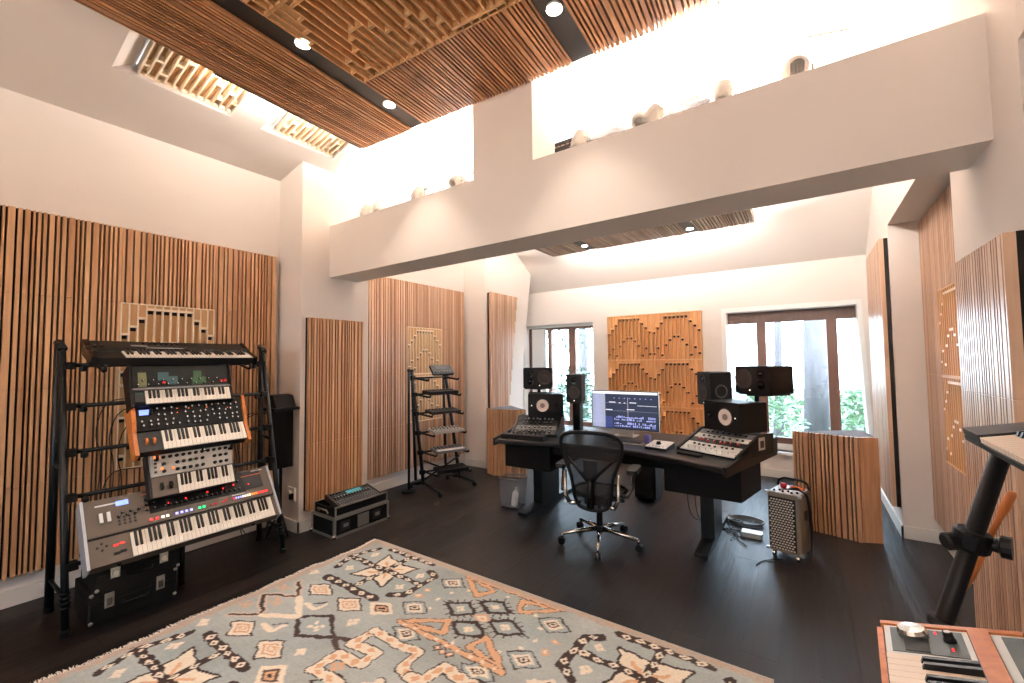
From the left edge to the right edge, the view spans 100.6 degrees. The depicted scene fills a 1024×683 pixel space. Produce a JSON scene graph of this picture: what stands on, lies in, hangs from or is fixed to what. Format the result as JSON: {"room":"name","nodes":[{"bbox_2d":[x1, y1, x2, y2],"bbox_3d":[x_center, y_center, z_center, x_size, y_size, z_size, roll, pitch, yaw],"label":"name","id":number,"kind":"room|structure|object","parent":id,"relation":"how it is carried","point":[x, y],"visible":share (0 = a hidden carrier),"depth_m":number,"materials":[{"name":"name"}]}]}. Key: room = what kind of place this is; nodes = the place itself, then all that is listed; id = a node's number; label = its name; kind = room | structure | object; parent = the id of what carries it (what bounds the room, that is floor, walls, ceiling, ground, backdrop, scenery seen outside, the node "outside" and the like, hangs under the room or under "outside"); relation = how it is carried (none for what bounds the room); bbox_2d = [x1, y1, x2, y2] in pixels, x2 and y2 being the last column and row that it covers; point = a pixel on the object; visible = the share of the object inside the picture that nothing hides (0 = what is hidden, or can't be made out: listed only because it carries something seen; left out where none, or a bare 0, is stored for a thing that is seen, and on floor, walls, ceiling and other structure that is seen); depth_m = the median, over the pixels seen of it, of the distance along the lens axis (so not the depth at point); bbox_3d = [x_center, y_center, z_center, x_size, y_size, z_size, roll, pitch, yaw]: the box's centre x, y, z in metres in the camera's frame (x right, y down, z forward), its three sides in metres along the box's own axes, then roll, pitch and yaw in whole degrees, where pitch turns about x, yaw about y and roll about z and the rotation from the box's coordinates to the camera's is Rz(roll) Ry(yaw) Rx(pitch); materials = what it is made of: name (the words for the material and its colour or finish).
{"room":"studio","nodes":[
{"label":"studio","id":0,"kind":"room"},
{"bbox_2d":[0,87,530,592],"bbox_3d":[-2.198,-0.282,4.145,0.540,4.100,9.500,-2,-3,35],"label":"wall","id":1,"kind":"structure","parent":0,"point":[56,160],"depth_m":3.98,"materials":[{"name":"paint"}]},
{"bbox_2d":[0,205,276,579],"bbox_3d":[-2.998,0.330,3.153,0.064,2.400,2.380,-2,-3,35],"label":"wall panel","id":2,"kind":"object","parent":1,"relation":"attached to","point":[70,280],"visible":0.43,"depth_m":3.06,"materials":[{"name":"brown wood"}]},
{"bbox_2d":[0,458,486,609],"bbox_3d":[-1.949,1.721,4.264,0.434,0.104,6.410,-2,-3,35],"label":"baseboard","id":3,"kind":"structure","parent":1,"relation":"attached to","point":[26,593],"depth_m":3.73,"materials":[{"name":"paint"}]},
{"bbox_2d":[287,486,295,501],"bbox_3d":[-2.065,1.419,3.951,0.120,0.120,0.044,-2,-3,35],"label":"wall socket","id":4,"kind":"object","parent":1,"relation":"attached to","point":[291,491],"visible":1,"depth_m":3.94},
{"bbox_2d":[303,317,363,511],"bbox_3d":[-1.748,0.680,4.206,0.062,1.795,0.595,-2,-3,35],"label":"wall panel","id":5,"kind":"object","parent":1,"relation":"attached to","point":[333,418],"visible":0.91,"depth_m":4.15,"materials":[{"name":"brown wood"}]},
{"bbox_2d":[367,277,464,479],"bbox_3d":[-1.296,0.429,5.616,0.064,2.420,1.950,-2,-3,35],"label":"wall panel","id":6,"kind":"object","parent":1,"relation":"attached to","point":[416,326],"visible":0.68,"depth_m":5.49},
{"bbox_2d":[487,292,516,407],"bbox_3d":[-0.129,0.467,6.568,0.062,2.389,0.714,-2,-3,35],"label":"wall panel","id":7,"kind":"object","parent":1,"relation":"attached to","point":[501,308],"visible":0.69,"depth_m":6.46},
{"bbox_2d":[329,13,993,281],"bbox_3d":[0.122,-1.433,3.123,4.540,1.445,0.320,-2,-3,35],"label":"beam","id":8,"kind":"structure","parent":1,"relation":"attached to","point":[916,106],"depth_m":2.32,"materials":[{"name":"paint"}]},
{"bbox_2d":[360,204,372,215],"bbox_3d":[-1.425,-1.257,4.171,0.115,0.184,0.140,-2,-3,35],"label":"spotlight","id":9,"kind":"object","parent":8,"relation":"on","point":[366,209],"visible":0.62,"depth_m":4.13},
{"bbox_2d":[372,200,384,211],"bbox_3d":[-1.282,-1.263,4.072,0.122,0.184,0.141,-2,-3,35],"label":"spotlight","id":10,"kind":"object","parent":8,"relation":"on","point":[378,204],"visible":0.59,"depth_m":4.04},
{"bbox_2d":[409,186,424,199],"bbox_3d":[-0.831,-1.283,3.761,0.118,0.185,0.143,-2,-3,35],"label":"spotlight","id":11,"kind":"object","parent":8,"relation":"on","point":[418,191],"visible":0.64,"depth_m":3.73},
{"bbox_2d":[448,174,462,186],"bbox_3d":[-0.460,-1.298,3.505,0.118,0.184,0.147,-2,-3,20],"label":"spotlight","id":12,"kind":"object","parent":8,"relation":"on","point":[456,179],"visible":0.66,"depth_m":3.47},
{"bbox_2d":[569,129,588,147],"bbox_3d":[0.460,-1.338,2.872,0.115,0.183,0.138,-2,-3,35],"label":"spotlight","id":13,"kind":"object","parent":8,"relation":"on","point":[580,136],"visible":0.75,"depth_m":2.84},
{"bbox_2d":[631,111,645,126],"bbox_3d":[0.799,-1.353,2.637,0.118,0.184,0.147,-2,-3,20],"label":"spotlight","id":14,"kind":"object","parent":8,"relation":"on","point":[637,118],"visible":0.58,"depth_m":2.60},
{"bbox_2d":[633,115,644,126],"bbox_3d":[0.772,-1.339,2.587,0.064,0.053,0.036,-2,-3,20],"label":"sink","id":15,"kind":"object","parent":14,"relation":"in","point":[634,117],"depth_m":2.58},
{"bbox_2d":[641,103,663,123],"bbox_3d":[0.858,-1.356,2.593,0.145,0.185,0.117,1,-3,-30],"label":"spotlight","id":16,"kind":"object","parent":8,"relation":"on","point":[655,111],"visible":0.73,"depth_m":2.56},
{"bbox_2d":[713,79,735,100],"bbox_3d":[1.188,-1.369,2.374,0.118,0.184,0.132,-2,-3,35],"label":"spotlight","id":17,"kind":"object","parent":8,"relation":"on","point":[723,88],"visible":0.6,"depth_m":2.34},
{"bbox_2d":[781,54,813,78],"bbox_3d":[1.460,-1.384,2.176,0.142,0.190,0.153,-2,-3,35],"label":"spotlight","id":18,"kind":"object","parent":8,"relation":"on","point":[799,63],"visible":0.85,"depth_m":2.15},
{"bbox_2d":[790,57,804,74],"bbox_3d":[1.429,-1.378,2.126,0.064,0.057,0.028,-2,-3,27],"label":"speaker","id":19,"kind":"object","parent":18,"relation":"in","point":[803,58],"depth_m":2.13},
{"bbox_2d":[0,0,935,293],"bbox_3d":[-0.253,-1.707,2.736,5.510,1.213,9.500,-2,-3,35],"label":"ceiling","id":20,"kind":"structure","parent":0,"point":[66,54],"depth_m":3.42,"materials":[{"name":"paint"}]},
{"bbox_2d":[137,40,247,112],"bbox_3d":[-2.135,-1.943,2.973,0.680,0.210,0.585,-2,-3,35],"label":"ceiling vent","id":21,"kind":"object","parent":20,"relation":"in","point":[158,63],"visible":0.38,"depth_m":3.03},
{"bbox_2d":[275,112,348,156],"bbox_3d":[-1.619,-1.913,3.719,0.680,0.210,0.550,-2,-3,35],"label":"ceiling vent","id":22,"kind":"object","parent":20,"relation":"in","point":[291,126],"visible":0.3,"depth_m":3.79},
{"bbox_2d":[74,0,711,148],"bbox_3d":[-0.826,-1.939,2.003,2.929,0.239,2.626,-2,-3,32],"label":"cloud","id":23,"kind":"object","parent":20,"relation":"hanging from","point":[432,59],"visible":1,"depth_m":2.57,"materials":[{"name":"brown wood"}]},
{"bbox_2d":[213,72,361,148],"bbox_3d":[-1.689,-1.798,3.367,0.022,0.035,1.200,-2,-3,32],"label":"light","id":24,"kind":"object","parent":23,"relation":"attached to","point":[251,92],"depth_m":3.25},
{"bbox_2d":[295,37,309,49],"bbox_3d":[-1.260,-1.796,2.560,0.090,0.012,0.090,-2,-3,35],"label":"recessed light","id":25,"kind":"object","parent":23,"relation":"attached to","point":[298,43],"visible":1,"depth_m":2.56,"materials":[{"name":"white plastic"}]},
{"bbox_2d":[211,0,422,127],"bbox_3d":[-1.450,-1.833,2.368,0.150,0.045,2.600,-2,-3,32],"label":"light","id":26,"kind":"object","parent":23,"relation":"attached to","point":[257,20],"depth_m":2.67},
{"bbox_2d":[383,100,395,108],"bbox_3d":[-0.915,-1.771,3.172,0.090,0.012,0.090,-2,-3,35],"label":"recessed light","id":27,"kind":"object","parent":23,"relation":"attached to","point":[388,104],"visible":1,"depth_m":3.17,"materials":[{"name":"white plastic"}]},
{"bbox_2d":[546,1,561,15],"bbox_3d":[0.232,-1.823,2.327,0.090,0.012,0.090,-2,-3,35],"label":"recessed light","id":28,"kind":"object","parent":23,"relation":"attached to","point":[553,8],"visible":1,"depth_m":2.32,"materials":[{"name":"white plastic"}]},
{"bbox_2d":[531,0,593,61],"bbox_3d":[-0.224,-1.881,1.614,0.150,0.045,2.600,-2,-3,32],"label":"light","id":29,"kind":"object","parent":23,"relation":"attached to","point":[571,32],"depth_m":2.45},
{"bbox_2d":[423,41,754,256],"bbox_3d":[0.925,-1.669,4.557,2.670,0.615,2.845,-2,-3,35],"label":"cloud","id":30,"kind":"object","parent":20,"relation":"hanging from","point":[741,217],"visible":0.16,"depth_m":4.94,"materials":[{"name":"wood"}]},
{"bbox_2d":[463,126,747,249],"bbox_3d":[0.947,-1.415,4.547,2.500,0.045,2.820,-2,-3,35],"label":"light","id":31,"kind":"object","parent":30,"relation":"attached to","point":[741,217],"depth_m":5.21,"materials":[{"name":"paint"}]},
{"bbox_2d":[717,0,854,52],"bbox_3d":[1.662,-2.001,2.580,0.680,0.210,0.500,-2,-3,35],"label":"skylight","id":32,"kind":"object","parent":20,"relation":"in","point":[746,24],"visible":0.96,"depth_m":2.60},
{"bbox_2d":[0,463,975,682],"bbox_3d":[-0.189,1.727,2.616,5.600,0.100,9.600,-2,-3,35],"label":"floor","id":33,"kind":"structure","parent":0,"point":[787,620],"depth_m":3.06,"materials":[{"name":"brown wood"}]},
{"bbox_2d":[74,567,176,626],"bbox_3d":[-2.530,1.618,2.797,0.389,0.185,0.431,-2,-3,35],"label":"case","id":34,"kind":"object","parent":33,"relation":"on","point":[93,609],"visible":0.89,"depth_m":2.67,"materials":[{"name":"metal"}]},
{"bbox_2d":[81,548,179,593],"bbox_3d":[-2.503,1.448,2.803,0.369,0.150,0.421,-2,-3,35],"label":"lid","id":35,"kind":"object","parent":34,"relation":"on","point":[111,578],"visible":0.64,"depth_m":2.68,"materials":[{"name":"metal"}]},
{"bbox_2d":[43,339,286,638],"bbox_3d":[-2.360,0.862,3.091,0.641,1.725,1.335,-2,-3,35],"label":"rack","id":36,"kind":"object","parent":33,"relation":"on","point":[59,453],"visible":0.83,"depth_m":2.67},
{"bbox_2d":[80,339,257,366],"bbox_3d":[-2.454,0.086,3.125,0.295,0.181,0.973,-2,-3,35],"label":"keyboard synthesizer","id":37,"kind":"object","parent":36,"relation":"on","point":[95,353],"visible":1,"depth_m":3.00,"materials":[{"name":"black plastic"}]},
{"bbox_2d":[122,364,233,413],"bbox_3d":[-2.376,0.323,3.055,0.230,0.326,0.599,-2,-3,35],"label":"keyboard synthesizer","id":38,"kind":"object","parent":36,"relation":"on","point":[144,386],"visible":1,"depth_m":2.98,"materials":[{"name":"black plastic"}]},
{"bbox_2d":[75,465,281,577],"bbox_3d":[-2.225,1.181,2.941,0.335,0.405,1.083,-2,-3,35],"label":"keyboard synthesizer","id":39,"kind":"object","parent":36,"relation":"on","point":[128,528],"visible":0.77,"depth_m":2.77,"materials":[{"name":"white plastic"}]},
{"bbox_2d":[95,398,266,536],"bbox_3d":[-2.544,1.063,3.363,0.340,1.311,1.078,-2,-3,35],"label":"cable bundle","id":40,"kind":"object","parent":36,"relation":"hanging from","point":[120,469],"visible":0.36,"depth_m":3.07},
{"bbox_2d":[124,395,251,461],"bbox_3d":[-2.291,0.595,3.043,0.267,0.377,0.684,-2,-3,35],"label":"keyboard synthesizer","id":41,"kind":"object","parent":36,"relation":"on","point":[169,429],"visible":1,"depth_m":2.97,"materials":[{"name":"black metal"}]},
{"bbox_2d":[142,444,236,501],"bbox_3d":[-2.257,0.903,2.998,0.194,0.305,0.504,-2,-3,35],"label":"keyboard synthesizer","id":42,"kind":"object","parent":36,"relation":"on","point":[178,473],"visible":1,"depth_m":2.93,"materials":[{"name":"silver metal"}]},
{"bbox_2d":[264,520,293,542],"bbox_3d":[-2.121,1.501,3.807,0.341,0.497,0.131,-2,-3,26],"label":"cable bundle","id":43,"kind":"object","parent":33,"relation":"on","point":[267,524],"visible":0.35,"depth_m":3.77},
{"bbox_2d":[263,393,299,537],"bbox_3d":[-2.124,1.124,3.877,0.290,1.276,0.235,-2,-3,35],"label":"speaker","id":44,"kind":"object","parent":33,"relation":"on","point":[282,405],"visible":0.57,"depth_m":3.88},
{"bbox_2d":[263,406,299,411],"bbox_3d":[-2.108,0.613,3.886,0.200,0.025,0.235,-2,-3,35],"label":"shelf","id":45,"kind":"object","parent":44,"relation":"attached to","point":[273,408],"depth_m":3.83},
{"bbox_2d":[309,500,389,539],"bbox_3d":[-1.545,1.672,4.090,0.397,0.182,0.636,-2,-3,35],"label":"flight case","id":46,"kind":"object","parent":33,"relation":"on","point":[333,528],"visible":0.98,"depth_m":3.91,"materials":[{"name":"metal"}]},
{"bbox_2d":[314,491,386,517],"bbox_3d":[-1.548,1.535,4.084,0.338,0.090,0.591,-2,-3,35],"label":"flight case","id":47,"kind":"object","parent":46,"relation":"on","point":[321,506],"visible":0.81,"depth_m":3.94,"materials":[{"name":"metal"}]},
{"bbox_2d":[324,483,380,507],"bbox_3d":[-1.516,1.492,4.090,0.263,0.124,0.464,-2,-3,35],"label":"machine","id":48,"kind":"object","parent":47,"relation":"on","point":[350,495],"visible":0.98,"depth_m":4.06,"materials":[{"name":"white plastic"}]},
{"bbox_2d":[34,539,773,682],"bbox_3d":[-0.774,1.637,1.743,3.007,0.010,2.807,-2,-3,35],"label":"patterned rug","id":49,"kind":"object","parent":33,"relation":"on","point":[378,611],"visible":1,"depth_m":2.37,"materials":[{"name":"fabric"}]},
{"bbox_2d":[401,369,416,493],"bbox_3d":[-1.246,1.071,5.142,0.180,1.470,0.180,-2,-3,35],"label":"pole stand","id":50,"kind":"object","parent":33,"relation":"on","point":[408,490],"visible":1,"depth_m":5.12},
{"bbox_2d":[410,369,476,497],"bbox_3d":[-0.858,1.077,5.287,0.669,1.465,0.638,-2,-3,35],"label":"tiered stand","id":51,"kind":"object","parent":33,"relation":"on","point":[415,413],"visible":0.7,"depth_m":5.22,"materials":[{"name":"metal"}]},
{"bbox_2d":[422,388,458,395],"bbox_3d":[-0.891,0.624,5.304,0.408,0.067,0.203,2,-4,-41],"label":"module","id":52,"kind":"object","parent":51,"relation":"on","point":[443,391],"visible":1,"depth_m":5.24,"materials":[{"name":"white plastic"}]},
{"bbox_2d":[429,365,453,375],"bbox_3d":[-0.890,0.362,5.386,0.300,0.132,0.122,2,-4,-41],"label":"module","id":53,"kind":"object","parent":51,"relation":"on","point":[437,370],"visible":1,"depth_m":5.36,"materials":[{"name":"white plastic"}]},
{"bbox_2d":[425,407,460,414],"bbox_3d":[-0.854,0.856,5.272,0.402,0.060,0.202,2,-3,-39],"label":"module","id":54,"kind":"object","parent":51,"relation":"on","point":[437,411],"visible":1,"depth_m":5.22,"materials":[{"name":"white plastic"}]},
{"bbox_2d":[428,425,463,434],"bbox_3d":[-0.816,1.083,5.240,0.396,0.064,0.203,1,-3,-36],"label":"module","id":55,"kind":"object","parent":51,"relation":"on","point":[453,428],"visible":1,"depth_m":5.20,"materials":[{"name":"silver metal"}]},
{"bbox_2d":[430,444,465,453],"bbox_3d":[-0.779,1.311,5.208,0.392,0.064,0.203,1,-3,-33],"label":"module","id":56,"kind":"object","parent":51,"relation":"on","point":[451,448],"visible":1,"depth_m":5.17,"materials":[{"name":"white plastic"}]},
{"bbox_2d":[433,463,468,474],"bbox_3d":[-0.743,1.540,5.177,0.387,0.063,0.202,1,-3,-31],"label":"module","id":57,"kind":"object","parent":51,"relation":"on","point":[457,467],"visible":1,"depth_m":5.13,"materials":[{"name":"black plastic"}]},
{"bbox_2d":[487,405,526,477],"bbox_3d":[-0.111,1.382,5.930,0.438,0.900,0.690,0,-3,-19],"label":"trap","id":58,"kind":"object","parent":33,"relation":"on","point":[499,419],"visible":0.73,"depth_m":5.79,"materials":[{"name":"brown wood"}]},
{"bbox_2d":[498,473,527,509],"bbox_3d":[0.013,1.609,4.573,0.258,0.314,0.209,-2,-3,26],"label":"basket","id":59,"kind":"object","parent":33,"relation":"on","point":[506,473],"visible":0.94,"depth_m":4.54,"materials":[{"name":"grey plastic"}]},
{"bbox_2d":[511,487,518,505],"bbox_3d":[0.032,1.666,4.565,0.084,0.194,0.070,-1,-3,3],"label":"plastic bottle","id":60,"kind":"object","parent":59,"relation":"in","point":[515,494],"visible":1,"depth_m":4.54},
{"bbox_2d":[556,430,643,560],"bbox_3d":[0.753,1.220,3.640,0.708,0.991,0.701,-2,-3,26],"label":"office chair","id":61,"kind":"object","parent":33,"relation":"on","point":[592,459],"visible":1,"depth_m":3.43,"materials":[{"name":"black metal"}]},
{"bbox_2d":[493,425,777,559],"bbox_3d":[1.057,1.307,4.173,2.617,0.860,1.330,-2,-3,35],"label":"desk","id":62,"kind":"object","parent":33,"relation":"on","point":[713,479],"visible":0.59,"depth_m":3.60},
{"bbox_2d":[501,431,546,441],"bbox_3d":[0.117,0.958,4.307,0.460,0.058,0.130,-2,-3,27],"label":"control surface","id":63,"kind":"object","parent":62,"relation":"on","point":[507,435],"visible":1,"depth_m":4.25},
{"bbox_2d":[511,414,564,436],"bbox_3d":[0.296,0.920,4.726,0.499,0.170,0.540,-1,-3,16],"label":"mixing console","id":64,"kind":"object","parent":62,"relation":"on","point":[549,426],"visible":1,"depth_m":4.64,"materials":[{"name":"silver metal"}]},
{"bbox_2d":[528,392,563,416],"bbox_3d":[0.381,0.715,4.859,0.390,0.250,0.344,-1,-3,3],"label":"monitor","id":65,"kind":"object","parent":64,"relation":"on","point":[540,404],"visible":1,"depth_m":4.70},
{"bbox_2d":[569,402,587,430],"bbox_3d":[0.743,0.842,4.780,0.160,0.322,0.160,-2,-3,35],"label":"speaker stand","id":66,"kind":"object","parent":62,"relation":"on","point":[577,407],"visible":0.73,"depth_m":4.74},
{"bbox_2d":[566,374,584,402],"bbox_3d":[0.722,0.524,4.808,0.170,0.310,0.232,-2,-3,20],"label":"monitor","id":67,"kind":"object","parent":66,"relation":"on","point":[575,383],"visible":1,"depth_m":4.71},
{"bbox_2d":[592,390,659,437],"bbox_3d":[1.183,0.745,4.433,0.715,0.466,0.170,-3,-3,35],"label":"computer monitor","id":68,"kind":"object","parent":62,"relation":"on","point":[624,411],"visible":1,"depth_m":4.38,"materials":[{"name":"metal"}]},
{"bbox_2d":[622,440,643,444],"bbox_3d":[1.088,0.959,4.057,0.320,0.012,0.110,-2,-3,35],"label":"keyboard","id":69,"kind":"object","parent":62,"relation":"on","point":[623,441],"visible":0.6,"depth_m":4.00,"materials":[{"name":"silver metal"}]},
{"bbox_2d":[644,434,650,442],"bbox_3d":[1.287,0.925,4.036,0.055,0.075,0.040,-2,-3,35],"label":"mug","id":70,"kind":"object","parent":62,"relation":"on","point":[647,438],"visible":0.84,"depth_m":4.02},
{"bbox_2d":[645,440,674,451],"bbox_3d":[1.312,0.917,3.769,0.190,0.066,0.200,-3,-4,43],"label":"controller","id":71,"kind":"object","parent":62,"relation":"on","point":[657,445],"visible":1,"depth_m":3.74,"materials":[{"name":"white plastic"}]},
{"bbox_2d":[677,450,702,457],"bbox_3d":[1.461,0.925,3.498,0.070,0.021,0.200,1,-3,-34],"label":"remote","id":72,"kind":"object","parent":62,"relation":"on","point":[681,452],"visible":1,"depth_m":3.48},
{"bbox_2d":[677,426,773,459],"bbox_3d":[1.817,0.853,3.641,0.540,0.170,0.548,1,-3,-32],"label":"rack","id":73,"kind":"object","parent":62,"relation":"on","point":[726,445],"visible":0.97,"depth_m":3.53,"materials":[{"name":"silver metal"}]},
{"bbox_2d":[704,399,766,433],"bbox_3d":[1.929,0.644,3.696,0.314,0.250,0.380,0,-3,-20],"label":"monitor","id":74,"kind":"object","parent":73,"relation":"on","point":[735,416],"visible":1,"depth_m":3.56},
{"bbox_2d":[747,395,760,432],"bbox_3d":[2.149,0.700,3.717,0.140,0.476,0.140,-2,-3,35],"label":"speaker stand","id":75,"kind":"object","parent":62,"relation":"on","point":[756,397],"visible":0.18,"depth_m":3.71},
{"bbox_2d":[735,366,793,395],"bbox_3d":[2.152,0.334,3.655,0.296,0.247,0.335,0,-3,-20],"label":"monitor","id":76,"kind":"object","parent":75,"relation":"on","point":[749,380],"visible":1,"depth_m":3.53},
{"bbox_3d":[0.329,0.793,5.117,0.140,0.460,0.140,-2,-3,35],"label":"speaker stand","id":77,"kind":"object","parent":62,"relation":"on","visible":0},
{"bbox_2d":[523,367,551,388],"bbox_3d":[0.304,0.433,5.031,0.335,0.247,0.296,-1,-3,3],"label":"monitor","id":78,"kind":"object","parent":77,"relation":"on","point":[533,377],"visible":1,"depth_m":4.91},
{"bbox_3d":[1.909,0.776,4.025,0.160,0.358,0.160,-2,-3,35],"label":"speaker stand","id":79,"kind":"object","parent":62,"relation":"on","visible":0},
{"bbox_2d":[697,371,731,404],"bbox_3d":[1.907,0.440,4.019,0.232,0.310,0.212,0,-3,-10],"label":"monitor","id":80,"kind":"object","parent":79,"relation":"on","point":[711,385],"visible":0.94,"depth_m":3.93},
{"bbox_2d":[634,466,662,500],"bbox_3d":[1.549,1.533,4.831,0.240,0.460,0.295,-2,-3,35],"label":"computer tower","id":81,"kind":"object","parent":33,"relation":"on","point":[649,481],"visible":0.71,"depth_m":4.71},
{"bbox_2d":[687,494,782,564],"bbox_3d":[1.996,1.470,3.698,0.467,0.466,0.946,0,-3,-8],"label":"floor cables","id":82,"kind":"object","parent":33,"relation":"on","point":[726,528],"visible":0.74,"depth_m":3.84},
{"bbox_2d":[727,514,764,527],"bbox_3d":[2.213,1.700,4.021,0.318,0.033,0.246,-2,-3,35],"label":"coiled cable","id":83,"kind":"object","parent":33,"relation":"on","point":[735,516],"visible":1,"depth_m":4.04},
{"bbox_2d":[741,528,762,539],"bbox_3d":[2.103,1.685,3.721,0.160,0.040,0.100,-2,-3,35],"label":"junction box","id":84,"kind":"object","parent":33,"relation":"on","point":[749,533],"visible":1,"depth_m":3.70,"materials":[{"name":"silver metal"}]},
{"bbox_2d":[764,477,810,562],"bbox_3d":[2.209,1.398,3.379,0.303,0.579,0.249,2,-4,-41],"label":"amplifier","id":85,"kind":"object","parent":33,"relation":"on","point":[789,528],"visible":1,"depth_m":3.28,"materials":[{"name":"silver metal"}]},
{"bbox_2d":[783,487,813,560],"bbox_3d":[2.237,1.407,3.288,0.214,0.543,0.073,-1,-3,5],"label":"lead","id":86,"kind":"object","parent":85,"relation":"on","point":[795,488],"visible":1,"depth_m":3.28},
{"bbox_2d":[792,430,882,543],"bbox_3d":[2.962,1.260,3.769,0.683,0.875,0.412,-1,-3,-1],"label":"acoustic panel","id":87,"kind":"object","parent":33,"relation":"on","point":[840,468],"visible":0.89,"depth_m":3.68,"materials":[{"name":"brown wood"}]},
{"bbox_2d":[926,453,1013,626],"bbox_3d":[1.070,0.912,0.909,0.545,1.351,0.871,-2,-3,35],"label":"keyboard stand","id":88,"kind":"object","parent":33,"relation":"on","point":[970,540],"visible":0.73,"depth_m":1.19,"materials":[{"name":"metal"}]},
{"bbox_2d":[877,620,1023,682],"bbox_3d":[0.966,0.705,0.737,0.487,0.218,0.636,-3,-3,39],"label":"keyboard","id":89,"kind":"object","parent":88,"relation":"on","point":[909,652],"visible":1,"depth_m":0.95,"materials":[{"name":"orange wood"}]},
{"bbox_2d":[966,490,1016,591],"bbox_3d":[1.431,1.039,1.442,0.025,1.135,0.411,2,-4,-41],"label":"wooden pole","id":90,"kind":"object","parent":88,"relation":"attached to","point":[1005,506],"visible":0.48,"depth_m":1.34,"materials":[{"name":"orange wood"}]},
{"bbox_2d":[962,422,1023,471],"bbox_3d":[1.104,0.205,0.746,0.310,0.135,0.700,-3,-3,36],"label":"keyboard","id":91,"kind":"object","parent":88,"relation":"on","point":[1005,442],"visible":1,"depth_m":0.95,"materials":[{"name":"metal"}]},
{"bbox_2d":[523,255,874,470],"bbox_3d":[2.432,0.411,6.500,5.400,2.840,0.280,-2,-3,35],"label":"wall","id":92,"kind":"structure","parent":0,"point":[843,278],"depth_m":6.06,"materials":[{"name":"paint"}]},
{"bbox_2d":[527,322,592,426],"bbox_3d":[0.890,0.649,7.580,1.360,1.898,0.160,-2,-3,35],"label":"window","id":93,"kind":"structure","parent":92,"relation":"in","point":[537,334],"depth_m":7.74,"materials":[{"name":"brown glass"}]},
{"bbox_2d":[607,310,704,434],"bbox_3d":[2.151,0.630,6.460,1.407,2.104,0.090,-2,-3,35],"label":"acoustic panel","id":94,"kind":"object","parent":92,"relation":"in","point":[646,352],"visible":0.7,"depth_m":6.37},
{"bbox_2d":[761,468,793,477],"bbox_3d":[2.256,1.777,6.388,4.940,0.104,0.014,-2,-3,35],"label":"baseboard","id":95,"kind":"structure","parent":92,"relation":"attached to","point":[768,472],"depth_m":5.55,"materials":[{"name":"paint"}]},
{"bbox_2d":[721,299,873,455],"bbox_3d":[3.680,0.515,5.591,1.597,2.000,0.270,-2,-3,35],"label":"window","id":96,"kind":"structure","parent":92,"relation":"in","point":[831,314],"depth_m":5.47,"materials":[{"name":"brown wood"}]},
{"bbox_2d":[866,0,1023,531],"bbox_3d":[1.899,-0.458,1.321,0.380,4.100,9.500,-2,-3,35],"label":"wall","id":97,"kind":"structure","parent":0,"point":[987,197],"depth_m":2.84,"materials":[{"name":"paint"}]},
{"bbox_2d":[866,238,901,506],"bbox_3d":[3.621,0.274,4.164,0.062,2.370,0.980,-2,-3,35],"label":"wall panel","id":98,"kind":"object","parent":97,"relation":"attached to","point":[877,261],"visible":0.98,"depth_m":3.85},
{"bbox_2d":[881,488,955,557],"bbox_3d":[2.305,1.565,1.902,0.274,0.104,7.350,-2,-3,35],"label":"baseboard","id":99,"kind":"structure","parent":97,"relation":"attached to","point":[907,532],"depth_m":3.62,"materials":[{"name":"paint"}]},
{"bbox_2d":[918,183,968,531],"bbox_3d":[2.993,0.196,2.801,0.064,2.510,1.920,-2,-3,35],"label":"wall panel","id":100,"kind":"object","parent":97,"relation":"attached to","point":[935,228],"visible":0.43,"depth_m":3.15,"materials":[{"name":"brown wood"}]},
{"bbox_2d":[954,230,1023,631],"bbox_3d":[1.903,0.494,1.657,0.062,1.730,0.580,-2,-3,35],"label":"wall panel","id":101,"kind":"object","parent":97,"relation":"attached to","point":[989,281],"visible":0.72,"depth_m":1.58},
{"label":"outside","id":102,"kind":"structure","parent":0,"visible":0},
{"bbox_2d":[554,384,863,436],"bbox_3d":[8.913,2.453,16.303,24.000,0.050,22.900,-2,-3,35],"label":"lawn","id":103,"kind":"structure","parent":102,"point":[735,395],"depth_m":16.33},
{"bbox_2d":[546,328,592,420],"bbox_3d":[2.000,-0.458,12.079,3.369,5.518,3.311,-2,-3,35],"label":"tree","id":104,"kind":"object","parent":103,"relation":"on","point":[583,348],"visible":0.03,"depth_m":11.88,"materials":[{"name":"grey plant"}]},
{"bbox_2d":[547,372,593,419],"bbox_3d":[0.815,1.403,9.117,3.300,1.540,0.050,-2,-3,35],"label":"railing","id":105,"kind":"object","parent":103,"relation":"on","point":[554,372],"visible":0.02,"depth_m":8.75,"materials":[{"name":"metal"}]},
{"bbox_2d":[554,366,593,421],"bbox_3d":[1.468,1.373,9.754,1.442,1.654,1.418,-2,-3,35],"label":"leafy shrub","id":106,"kind":"object","parent":103,"relation":"on","point":[560,384],"visible":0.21,"depth_m":9.73,"materials":[{"name":"green plant"}]},
{"bbox_2d":[746,377,811,436],"bbox_3d":[4.689,1.329,7.647,1.440,1.504,1.340,1,-3,-36],"label":"leafy shrub","id":107,"kind":"object","parent":103,"relation":"on","point":[792,417],"visible":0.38,"depth_m":7.47,"materials":[{"name":"green plant"}]},
{"bbox_2d":[774,322,783,435],"bbox_3d":[6.078,-1.202,9.834,0.214,6.703,0.180,-2,-3,35],"label":"tree","id":108,"kind":"object","parent":103,"relation":"on","point":[777,325],"visible":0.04,"depth_m":9.70,"materials":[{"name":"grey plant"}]},
{"bbox_2d":[803,320,830,430],"bbox_3d":[5.901,-1.268,8.378,0.472,6.707,0.480,-2,-3,35],"label":"tree","id":109,"kind":"object","parent":103,"relation":"on","point":[816,385],"visible":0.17,"depth_m":8.12,"materials":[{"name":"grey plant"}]},
{"bbox_2d":[829,385,865,431],"bbox_3d":[5.965,1.391,7.259,1.126,1.336,1.179,-2,-3,35],"label":"leafy shrub","id":110,"kind":"object","parent":103,"relation":"on","point":[856,396],"visible":0.36,"depth_m":7.25,"materials":[{"name":"green plant"}]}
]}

